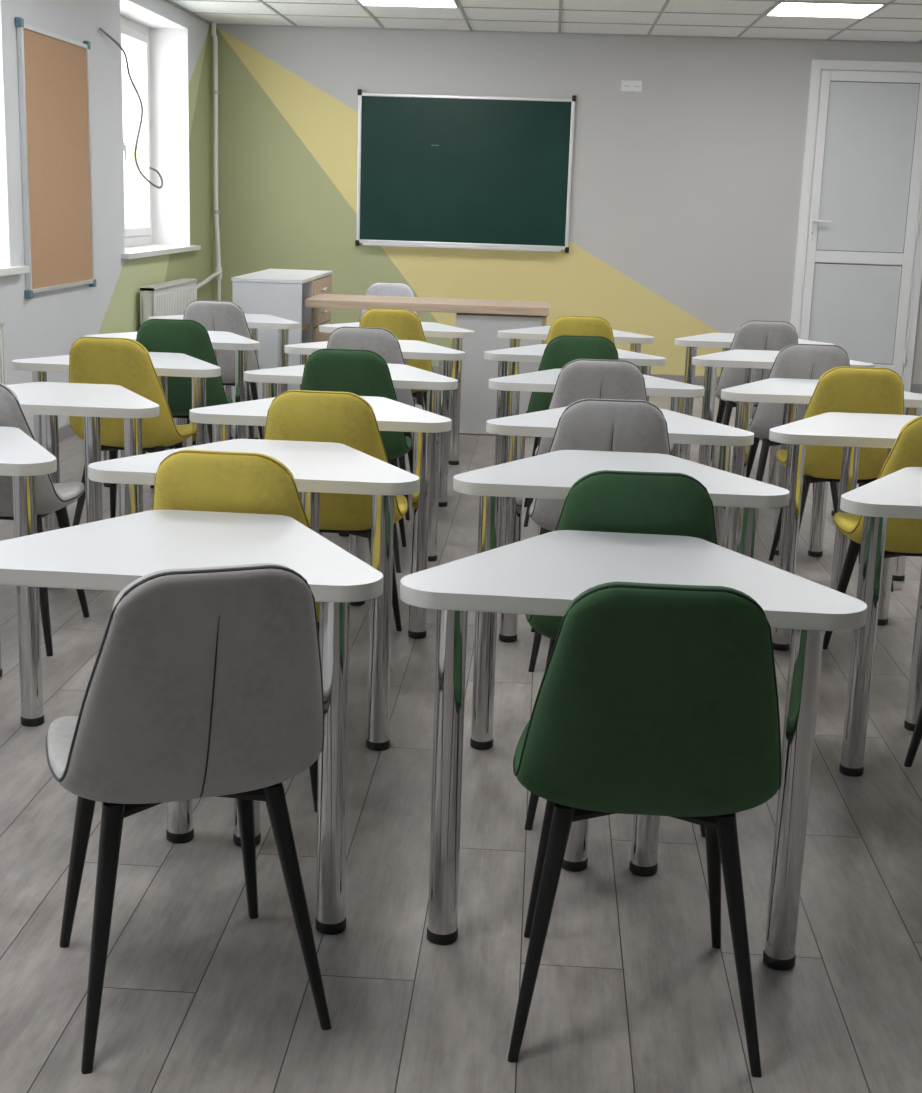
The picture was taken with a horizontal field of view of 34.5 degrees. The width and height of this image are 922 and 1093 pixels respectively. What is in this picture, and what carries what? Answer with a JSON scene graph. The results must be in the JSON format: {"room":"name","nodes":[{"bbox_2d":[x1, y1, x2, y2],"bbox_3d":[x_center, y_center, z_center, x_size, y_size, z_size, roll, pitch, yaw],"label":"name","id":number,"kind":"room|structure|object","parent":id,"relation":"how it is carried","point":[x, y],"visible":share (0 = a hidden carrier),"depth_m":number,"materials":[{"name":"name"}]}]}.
{"room":"classroom","nodes":[
{"label":"classroom","id":0,"kind":"room"},
{"bbox_2d":[0,0,212,433],"bbox_3d":[-2.733,-1.292,5.411,0.460,2.785,14.380,3,13,3],"label":"wall","id":1,"kind":"structure","parent":0,"point":[47,324],"depth_m":9.35,"materials":[{"name":"grey paint"}]},
{"bbox_2d":[0,321,5,384],"bbox_3d":[-2.389,-0.598,6.862,0.137,0.795,1.230,3,13,3],"label":"radiator","id":2,"kind":"object","parent":1,"relation":"attached to","point":[2,351],"visible":0.45,"depth_m":7.38,"materials":[{"name":"white metal"}]},
{"bbox_2d":[0,0,29,275],"bbox_3d":[-2.557,-2.058,6.776,0.425,1.664,2.040,3,13,3],"label":"window","id":3,"kind":"structure","parent":1,"relation":"in","point":[5,263],"depth_m":7.71,"materials":[{"name":"white paint"}]},
{"bbox_2d":[15,17,95,298],"bbox_3d":[-2.289,-2.180,8.448,0.036,1.448,1.198,3,13,3],"label":"cork board","id":4,"kind":"object","parent":1,"relation":"attached to","point":[54,81],"visible":1,"depth_m":8.37,"materials":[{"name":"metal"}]},
{"bbox_2d":[58,423,74,441],"bbox_3d":[-2.538,0.039,5.698,0.018,0.075,14.362,3,13,3],"label":"baseboard","id":5,"kind":"structure","parent":1,"relation":"attached to","point":[66,431],"depth_m":8.77,"materials":[{"name":"grey"}]},
{"bbox_2d":[99,28,162,188],"bbox_3d":[-2.156,-2.865,9.827,0.051,0.950,1.272,3,13,5],"label":"loose cable","id":6,"kind":"object","parent":1,"relation":"hanging from","point":[100,29],"visible":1,"depth_m":9.92,"materials":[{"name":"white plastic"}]},
{"bbox_2d":[120,0,200,258],"bbox_3d":[-2.320,-2.952,10.636,0.425,1.664,2.060,3,13,3],"label":"window","id":7,"kind":"structure","parent":1,"relation":"in","point":[162,42],"depth_m":11.43,"materials":[{"name":"white paint"}]},
{"bbox_2d":[140,278,196,324],"bbox_3d":[-2.144,-1.526,10.858,0.137,0.800,1.250,3,13,3],"label":"radiator","id":8,"kind":"object","parent":1,"relation":"attached to","point":[169,298],"visible":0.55,"depth_m":10.56,"materials":[{"name":"white metal"}]},
{"bbox_2d":[140,278,196,290],"bbox_3d":[-2.113,-1.904,10.769,0.100,0.022,1.250,3,13,3],"label":"grille","id":9,"kind":"object","parent":8,"relation":"attached to","point":[185,283],"depth_m":10.77,"materials":[{"name":"white metal"}]},
{"bbox_2d":[197,23,221,300],"bbox_3d":[-2.046,-2.765,11.821,0.078,2.779,1.165,3,13,3],"label":"pipe","id":10,"kind":"object","parent":1,"relation":"attached to","point":[218,270],"visible":0.94,"depth_m":12.16,"materials":[{"name":"white plastic"}]},
{"bbox_2d":[164,0,921,43],"bbox_3d":[0.772,-2.490,4.918,6.480,0.012,14.380,3,13,3],"label":"trim","id":11,"kind":"structure","parent":1,"relation":"attached to","point":[168,1],"depth_m":11.90,"materials":[{"name":"paint"}]},
{"bbox_2d":[0,385,921,1092],"bbox_3d":[0.554,0.268,5.571,7.140,0.120,14.780,3,13,3],"label":"floor","id":12,"kind":"structure","parent":0,"point":[632,993],"depth_m":3.05,"materials":[{"name":"grey laminate"}]},
{"bbox_2d":[0,426,56,726],"bbox_3d":[-1.501,0.069,4.226,0.864,0.750,0.591,3,13,3],"label":"desk","id":13,"kind":"object","parent":12,"relation":"on","point":[22,458],"visible":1,"depth_m":4.02,"materials":[{"name":"white laminate"}]},
{"bbox_2d":[0,382,89,655],"bbox_3d":[-1.492,-0.135,4.802,0.465,0.887,0.591,3,13,3],"label":"upholstered chair","id":14,"kind":"object","parent":12,"relation":"on","point":[51,497],"visible":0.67,"depth_m":4.67,"materials":[{"name":"grey fabric"}]},
{"bbox_2d":[6,382,158,531],"bbox_3d":[-1.437,-0.170,5.257,0.864,0.750,0.591,3,13,3],"label":"desk","id":15,"kind":"object","parent":12,"relation":"on","point":[49,400],"visible":0.54,"depth_m":5.17,"materials":[{"name":"white laminate"}]},
{"bbox_2d":[12,352,220,531],"bbox_3d":[-1.415,-0.433,6.388,0.864,0.750,0.591,3,13,3],"label":"desk","id":16,"kind":"object","parent":12,"relation":"on","point":[165,365],"visible":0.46,"depth_m":6.12,"materials":[{"name":"white laminate"}]},
{"bbox_2d":[69,337,191,525],"bbox_3d":[-1.362,-0.445,6.147,0.465,0.887,0.591,3,13,6],"label":"upholstered chair","id":17,"kind":"object","parent":12,"relation":"on","point":[126,363],"visible":0.71,"depth_m":5.86,"materials":[{"name":"yellow fabric"}]},
{"bbox_2d":[84,331,259,486],"bbox_3d":[-1.394,-0.689,7.489,0.864,0.750,0.591,3,13,5],"label":"desk","id":18,"kind":"object","parent":12,"relation":"on","point":[223,340],"visible":0.31,"depth_m":7.23,"materials":[{"name":"white laminate"}]},
{"bbox_2d":[136,319,232,488],"bbox_3d":[-1.329,-0.658,7.062,0.465,0.887,0.591,1,13,-3],"label":"upholstered chair","id":19,"kind":"object","parent":12,"relation":"on","point":[191,338],"visible":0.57,"depth_m":6.75,"materials":[{"name":"green fabric"}]},
{"bbox_2d":[46,563,331,1073],"bbox_3d":[-0.490,0.401,2.643,0.465,0.887,0.591,-3,14,-22],"label":"upholstered chair","id":20,"kind":"object","parent":12,"relation":"on","point":[204,682],"visible":1,"depth_m":2.41,"materials":[{"name":"grey fabric"}]},
{"bbox_2d":[0,510,382,934],"bbox_3d":[-0.574,0.354,3.135,0.866,0.750,0.591,3,13,4],"label":"desk","id":21,"kind":"object","parent":12,"relation":"on","point":[110,554],"visible":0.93,"depth_m":2.94,"materials":[{"name":"white laminate"}]},
{"bbox_2d":[148,314,299,448],"bbox_3d":[-1.333,-0.960,8.656,0.864,0.750,0.591,3,13,4],"label":"desk","id":22,"kind":"object","parent":12,"relation":"on","point":[254,321],"visible":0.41,"depth_m":8.40,"materials":[{"name":"white laminate"}]},
{"bbox_2d":[183,300,265,439],"bbox_3d":[-1.335,-0.950,8.311,0.465,0.887,0.591,2,13,1],"label":"upholstered chair","id":23,"kind":"object","parent":12,"relation":"on","point":[214,315],"visible":0.38,"depth_m":8.00,"materials":[{"name":"grey fabric"}]},
{"bbox_2d":[152,449,318,811],"bbox_3d":[-0.522,0.157,3.685,0.465,0.887,0.591,3,13,5],"label":"upholstered chair","id":24,"kind":"object","parent":12,"relation":"on","point":[190,480],"visible":0.13,"depth_m":3.34,"materials":[{"name":"yellow fabric"}]},
{"bbox_2d":[88,439,418,750],"bbox_3d":[-0.535,0.122,4.133,0.864,0.750,0.591,3,13,3],"label":"desk","id":25,"kind":"object","parent":12,"relation":"on","point":[315,467],"visible":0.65,"depth_m":3.91,"materials":[{"name":"white laminate"}]},
{"bbox_2d":[231,269,332,428],"bbox_3d":[-1.160,-1.338,9.880,0.471,0.940,1.292,3,13,3],"label":"base cabinet","id":26,"kind":"object","parent":12,"relation":"on","point":[282,293],"visible":0.53,"depth_m":9.23,"materials":[{"name":"white laminate"}]},
{"bbox_2d":[302,324,310,330],"bbox_3d":[-1.194,-1.262,9.467,0.403,0.857,0.400,3,13,3],"label":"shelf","id":27,"kind":"object","parent":26,"relation":"attached to","point":[305,327],"depth_m":9.56,"materials":[{"name":"brown wood"}]},
{"bbox_2d":[189,396,451,638],"bbox_3d":[-0.461,-0.115,5.159,0.864,0.750,0.591,3,13,3],"label":"desk","id":28,"kind":"object","parent":12,"relation":"on","point":[391,415],"visible":0.48,"depth_m":4.92,"materials":[{"name":"white laminate"}]},
{"bbox_2d":[264,390,407,671],"bbox_3d":[-0.410,-0.091,4.762,0.465,0.887,0.591,3,13,4],"label":"upholstered chair","id":29,"kind":"object","parent":12,"relation":"on","point":[346,418],"visible":0.54,"depth_m":4.44,"materials":[{"name":"yellow fabric"}]},
{"bbox_2d":[244,363,457,561],"bbox_3d":[-0.435,-0.367,6.240,0.864,0.750,0.591,3,13,5],"label":"desk","id":30,"kind":"object","parent":12,"relation":"on","point":[403,376],"visible":0.38,"depth_m":5.99,"materials":[{"name":"white laminate"}]},
{"bbox_2d":[300,348,412,572],"bbox_3d":[-0.433,-0.379,5.992,0.465,0.887,0.591,3,13,3],"label":"upholstered chair","id":31,"kind":"object","parent":12,"relation":"on","point":[358,372],"visible":0.4,"depth_m":5.67,"materials":[{"name":"green fabric"}]},
{"bbox_2d":[284,340,464,506],"bbox_3d":[-0.403,-0.621,7.331,0.864,0.750,0.591,3,13,5],"label":"desk","id":32,"kind":"object","parent":12,"relation":"on","point":[411,349],"visible":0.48,"depth_m":7.08,"materials":[{"name":"white laminate"}]},
{"bbox_2d":[327,326,422,519],"bbox_3d":[-0.421,-0.607,6.967,0.465,0.887,0.591,3,13,6],"label":"upholstered chair","id":33,"kind":"object","parent":12,"relation":"on","point":[381,341],"visible":0.25,"depth_m":6.62,"materials":[{"name":"grey fabric"}]},
{"bbox_2d":[359,283,417,321],"bbox_3d":[-0.496,-1.295,9.904,0.465,0.887,0.591,2,13,0],"label":"upholstered chair","id":34,"kind":"object","parent":12,"relation":"on","point":[377,289],"visible":0.17,"depth_m":10.05,"materials":[{"name":"fabric"}]},
{"bbox_2d":[359,308,432,410],"bbox_3d":[-0.355,-0.875,8.124,0.465,0.887,0.591,3,13,6],"label":"upholstered chair","id":35,"kind":"object","parent":12,"relation":"on","point":[404,324],"visible":0.24,"depth_m":7.78,"materials":[{"name":"yellow fabric"}]},
{"bbox_2d":[319,322,474,464],"bbox_3d":[-0.345,-0.887,8.479,0.864,0.750,0.591,3,13,5],"label":"desk","id":36,"kind":"object","parent":12,"relation":"on","point":[430,329],"visible":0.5,"depth_m":8.24,"materials":[{"name":"white laminate"}]},
{"bbox_2d":[305,294,548,434],"bbox_3d":[-0.210,-1.175,9.582,1.520,0.818,0.600,3,13,3],"label":"desk","id":37,"kind":"object","parent":12,"relation":"on","point":[486,318],"visible":0.66,"depth_m":9.27,"materials":[{"name":"white laminate"}]},
{"bbox_2d":[524,335,618,526],"bbox_3d":[0.520,-0.558,6.890,0.465,0.887,0.591,2,13,0],"label":"upholstered chair","id":38,"kind":"object","parent":12,"relation":"on","point":[561,350],"visible":0.33,"depth_m":6.54,"materials":[{"name":"green fabric"}]},
{"bbox_2d":[484,344,665,465],"bbox_3d":[0.539,-0.594,7.346,0.864,0.750,0.591,2,13,2],"label":"desk","id":39,"kind":"object","parent":12,"relation":"on","point":[532,353],"visible":0.29,"depth_m":7.08,"materials":[{"name":"white laminate"}]},
{"bbox_2d":[497,326,653,375],"bbox_3d":[0.637,-0.857,8.485,0.864,0.750,0.591,3,13,3],"label":"desk","id":40,"kind":"object","parent":12,"relation":"on","point":[535,333],"visible":0.27,"depth_m":8.19,"materials":[{"name":"white laminate"}]},
{"bbox_2d":[546,315,614,343],"bbox_3d":[0.628,-0.823,8.035,0.465,0.887,0.591,3,13,3],"label":"upholstered chair","id":41,"kind":"object","parent":12,"relation":"on","point":[563,325],"visible":0.24,"depth_m":7.68,"materials":[{"name":"yellow fabric"}]},
{"bbox_2d":[534,359,646,534],"bbox_3d":[0.524,-0.330,5.914,0.465,0.887,0.591,2,13,1],"label":"upholstered chair","id":42,"kind":"object","parent":12,"relation":"on","point":[579,379],"visible":0.35,"depth_m":5.57,"materials":[{"name":"grey fabric"}]},
{"bbox_2d":[489,369,703,546],"bbox_3d":[0.542,-0.338,6.249,0.864,0.750,0.591,2,13,2],"label":"desk","id":43,"kind":"object","parent":12,"relation":"on","point":[545,380],"visible":0.27,"depth_m":5.98,"materials":[{"name":"white laminate"}]},
{"bbox_2d":[528,398,670,671],"bbox_3d":[0.450,-0.069,4.786,0.465,0.887,0.591,2,13,1],"label":"upholstered chair","id":44,"kind":"object","parent":12,"relation":"on","point":[638,426],"visible":0.35,"depth_m":4.45,"materials":[{"name":"grey fabric"}]},
{"bbox_2d":[486,406,753,641],"bbox_3d":[0.524,-0.070,5.098,0.864,0.750,0.591,3,13,6],"label":"desk","id":45,"kind":"object","parent":12,"relation":"on","point":[682,428],"visible":0.38,"depth_m":4.85,"materials":[{"name":"white laminate"}]},
{"bbox_2d":[524,470,716,837],"bbox_3d":[0.389,0.206,3.599,0.465,0.887,0.591,2,13,1],"label":"upholstered chair","id":46,"kind":"object","parent":12,"relation":"on","point":[659,503],"visible":0.35,"depth_m":3.25,"materials":[{"name":"green fabric"}]},
{"bbox_2d":[453,450,789,749],"bbox_3d":[0.415,0.154,4.124,0.864,0.750,0.591,3,13,3],"label":"desk","id":47,"kind":"object","parent":12,"relation":"on","point":[551,475],"visible":0.59,"depth_m":3.94,"materials":[{"name":"white laminate"}]},
{"bbox_2d":[400,530,866,970],"bbox_3d":[0.324,0.401,3.055,0.864,0.750,0.591,3,13,5],"label":"desk","id":48,"kind":"object","parent":12,"relation":"on","point":[543,574],"visible":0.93,"depth_m":2.87,"materials":[{"name":"white laminate"}]},
{"bbox_2d":[507,582,780,1077],"bbox_3d":[0.324,0.428,2.641,0.465,0.887,0.591,3,13,3],"label":"upholstered chair","id":49,"kind":"object","parent":12,"relation":"on","point":[655,699],"visible":1,"depth_m":2.40,"materials":[{"name":"green fabric"}]},
{"bbox_2d":[710,320,797,463],"bbox_3d":[1.605,-0.811,8.122,0.465,0.887,0.591,2,13,2],"label":"upholstered chair","id":50,"kind":"object","parent":12,"relation":"on","point":[753,334],"visible":0.32,"depth_m":7.80,"materials":[{"name":"grey fabric"}]},
{"bbox_2d":[675,333,833,460],"bbox_3d":[1.591,-0.800,8.370,0.864,0.750,0.591,2,13,1],"label":"desk","id":51,"kind":"object","parent":12,"relation":"on","point":[717,340],"visible":0.23,"depth_m":8.13,"materials":[{"name":"white laminate"}]},
{"bbox_2d":[692,349,873,515],"bbox_3d":[1.534,-0.572,7.388,0.864,0.750,0.591,2,13,1],"label":"desk","id":52,"kind":"object","parent":12,"relation":"on","point":[750,360],"visible":0.32,"depth_m":7.17,"materials":[{"name":"white laminate"}]},
{"bbox_2d":[746,344,849,513],"bbox_3d":[1.537,-0.514,6.838,0.465,0.887,0.591,2,13,1],"label":"upholstered chair","id":53,"kind":"object","parent":12,"relation":"on","point":[794,361],"visible":0.3,"depth_m":6.53,"materials":[{"name":"grey fabric"}]},
{"bbox_2d":[721,378,921,580],"bbox_3d":[1.459,-0.285,6.148,0.864,0.750,0.591,2,13,2],"label":"desk","id":54,"kind":"object","parent":12,"relation":"on","point":[790,392],"visible":0.49,"depth_m":6.00,"materials":[{"name":"white laminate"}]},
{"bbox_2d":[769,366,903,591],"bbox_3d":[1.511,-0.305,5.941,0.465,0.887,0.591,2,13,2],"label":"upholstered chair","id":55,"kind":"object","parent":12,"relation":"on","point":[844,389],"visible":0.54,"depth_m":5.64,"materials":[{"name":"yellow fabric"}]},
{"bbox_2d":[769,412,918,650],"bbox_3d":[1.442,-0.045,5.120,0.864,0.750,0.591,3,13,3],"label":"desk","id":56,"kind":"object","parent":12,"relation":"on","point":[852,431],"visible":0.7,"depth_m":4.95,"materials":[{"name":"white laminate"}]},
{"bbox_2d":[823,415,921,648],"bbox_3d":[1.441,-0.017,4.696,0.465,0.887,0.591,2,13,0],"label":"upholstered chair","id":57,"kind":"object","parent":12,"relation":"on","point":[903,535],"visible":0.61,"depth_m":4.53,"materials":[{"name":"yellow fabric"}]},
{"bbox_2d":[839,467,921,776],"bbox_3d":[1.394,0.210,4.020,0.864,0.750,0.591,3,13,3],"label":"desk","id":58,"kind":"object","parent":12,"relation":"on","point":[898,494],"visible":0.92,"depth_m":3.85,"materials":[{"name":"white laminate"}]},
{"bbox_2d":[904,605,921,766],"bbox_3d":[1.394,0.230,3.635,0.465,0.887,0.591,3,13,3],"label":"upholstered chair","id":59,"kind":"object","parent":12,"relation":"on","point":[917,734],"visible":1,"depth_m":3.96,"materials":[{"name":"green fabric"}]},
{"bbox_2d":[170,0,921,41],"bbox_3d":[0.644,-2.560,4.910,7.140,0.120,14.780,3,13,3],"label":"ceiling","id":60,"kind":"structure","parent":0,"point":[693,6],"depth_m":10.94,"materials":[{"name":"tile"}]},
{"bbox_2d":[357,0,458,7],"bbox_3d":[-0.381,-3.758,10.187,0.686,0.010,0.716,3,13,3],"label":"recessed light","id":61,"kind":"object","parent":60,"relation":"in","point":[398,3],"visible":1,"depth_m":10.38,"materials":[{"name":"white plastic"}]},
{"bbox_2d":[173,0,921,42],"bbox_3d":[0.772,-2.493,4.918,6.480,0.006,14.380,3,13,3],"label":"grid","id":62,"kind":"object","parent":60,"relation":"attached to","point":[560,9],"depth_m":10.78,"materials":[{"name":"paint"}]},
{"bbox_2d":[765,2,885,17],"bbox_3d":[2.453,-3.634,10.042,0.686,0.010,0.716,3,13,3],"label":"recessed light","id":63,"kind":"object","parent":60,"relation":"in","point":[793,9],"visible":1,"depth_m":10.03,"materials":[{"name":"white plastic"}]},
{"bbox_2d":[212,25,921,383],"bbox_3d":[1.034,-2.788,12.330,7.140,2.785,0.200,3,13,3],"label":"wall","id":64,"kind":"structure","parent":0,"point":[686,187],"depth_m":12.18,"materials":[{"name":"grey paint"}]},
{"bbox_2d":[355,89,575,252],"bbox_3d":[0.024,-3.077,12.176,1.781,1.253,0.087,3,13,3],"label":"blackboard","id":65,"kind":"object","parent":64,"relation":"attached to","point":[434,171],"visible":1,"depth_m":12.20,"materials":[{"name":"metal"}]},
{"bbox_2d":[363,243,560,251],"bbox_3d":[0.004,-2.482,12.300,1.645,0.020,0.058,3,13,3],"label":"chalk tray","id":66,"kind":"object","parent":65,"relation":"on","point":[489,246],"depth_m":12.30,"materials":[{"name":"metal"}]},
{"bbox_2d":[432,366,719,384],"bbox_3d":[0.302,-1.475,12.567,4.850,0.075,0.018,3,13,3],"label":"baseboard","id":67,"kind":"structure","parent":64,"relation":"attached to","point":[699,380],"depth_m":12.48,"materials":[{"name":"grey"}]},
{"bbox_2d":[621,80,641,91],"bbox_3d":[1.378,-3.720,11.980,0.170,0.090,0.017,3,13,3],"label":"wall socket","id":68,"kind":"object","parent":64,"relation":"attached to","point":[626,85],"visible":1,"depth_m":11.98,"materials":[{"name":"white plastic"}]},
{"bbox_2d":[623,82,630,89],"bbox_3d":[1.340,-3.721,11.977,0.060,0.060,0.004,3,13,3],"label":"outlet","id":69,"kind":"object","parent":68,"relation":"attached to","point":[626,85],"depth_m":11.98,"materials":[{"name":"white plastic"}]},
{"bbox_2d":[633,82,640,89],"bbox_3d":[1.420,-3.717,11.973,0.060,0.060,0.004,3,13,3],"label":"outlet","id":70,"kind":"object","parent":68,"relation":"attached to","point":[636,85],"depth_m":11.97,"materials":[{"name":"white plastic"}]},
{"bbox_2d":[790,59,921,391],"bbox_3d":[3.272,-2.578,12.079,1.030,2.630,0.116,3,13,3],"label":"door","id":71,"kind":"structure","parent":64,"relation":"in","point":[858,269],"depth_m":12.07,"materials":[{"name":"white plastic"}]},
{"bbox_2d":[910,384,921,392],"bbox_3d":[4.049,-1.310,12.375,0.600,0.075,0.018,3,13,3],"label":"baseboard","id":72,"kind":"structure","parent":64,"relation":"attached to","point":[915,388],"depth_m":12.38,"materials":[{"name":"grey"}]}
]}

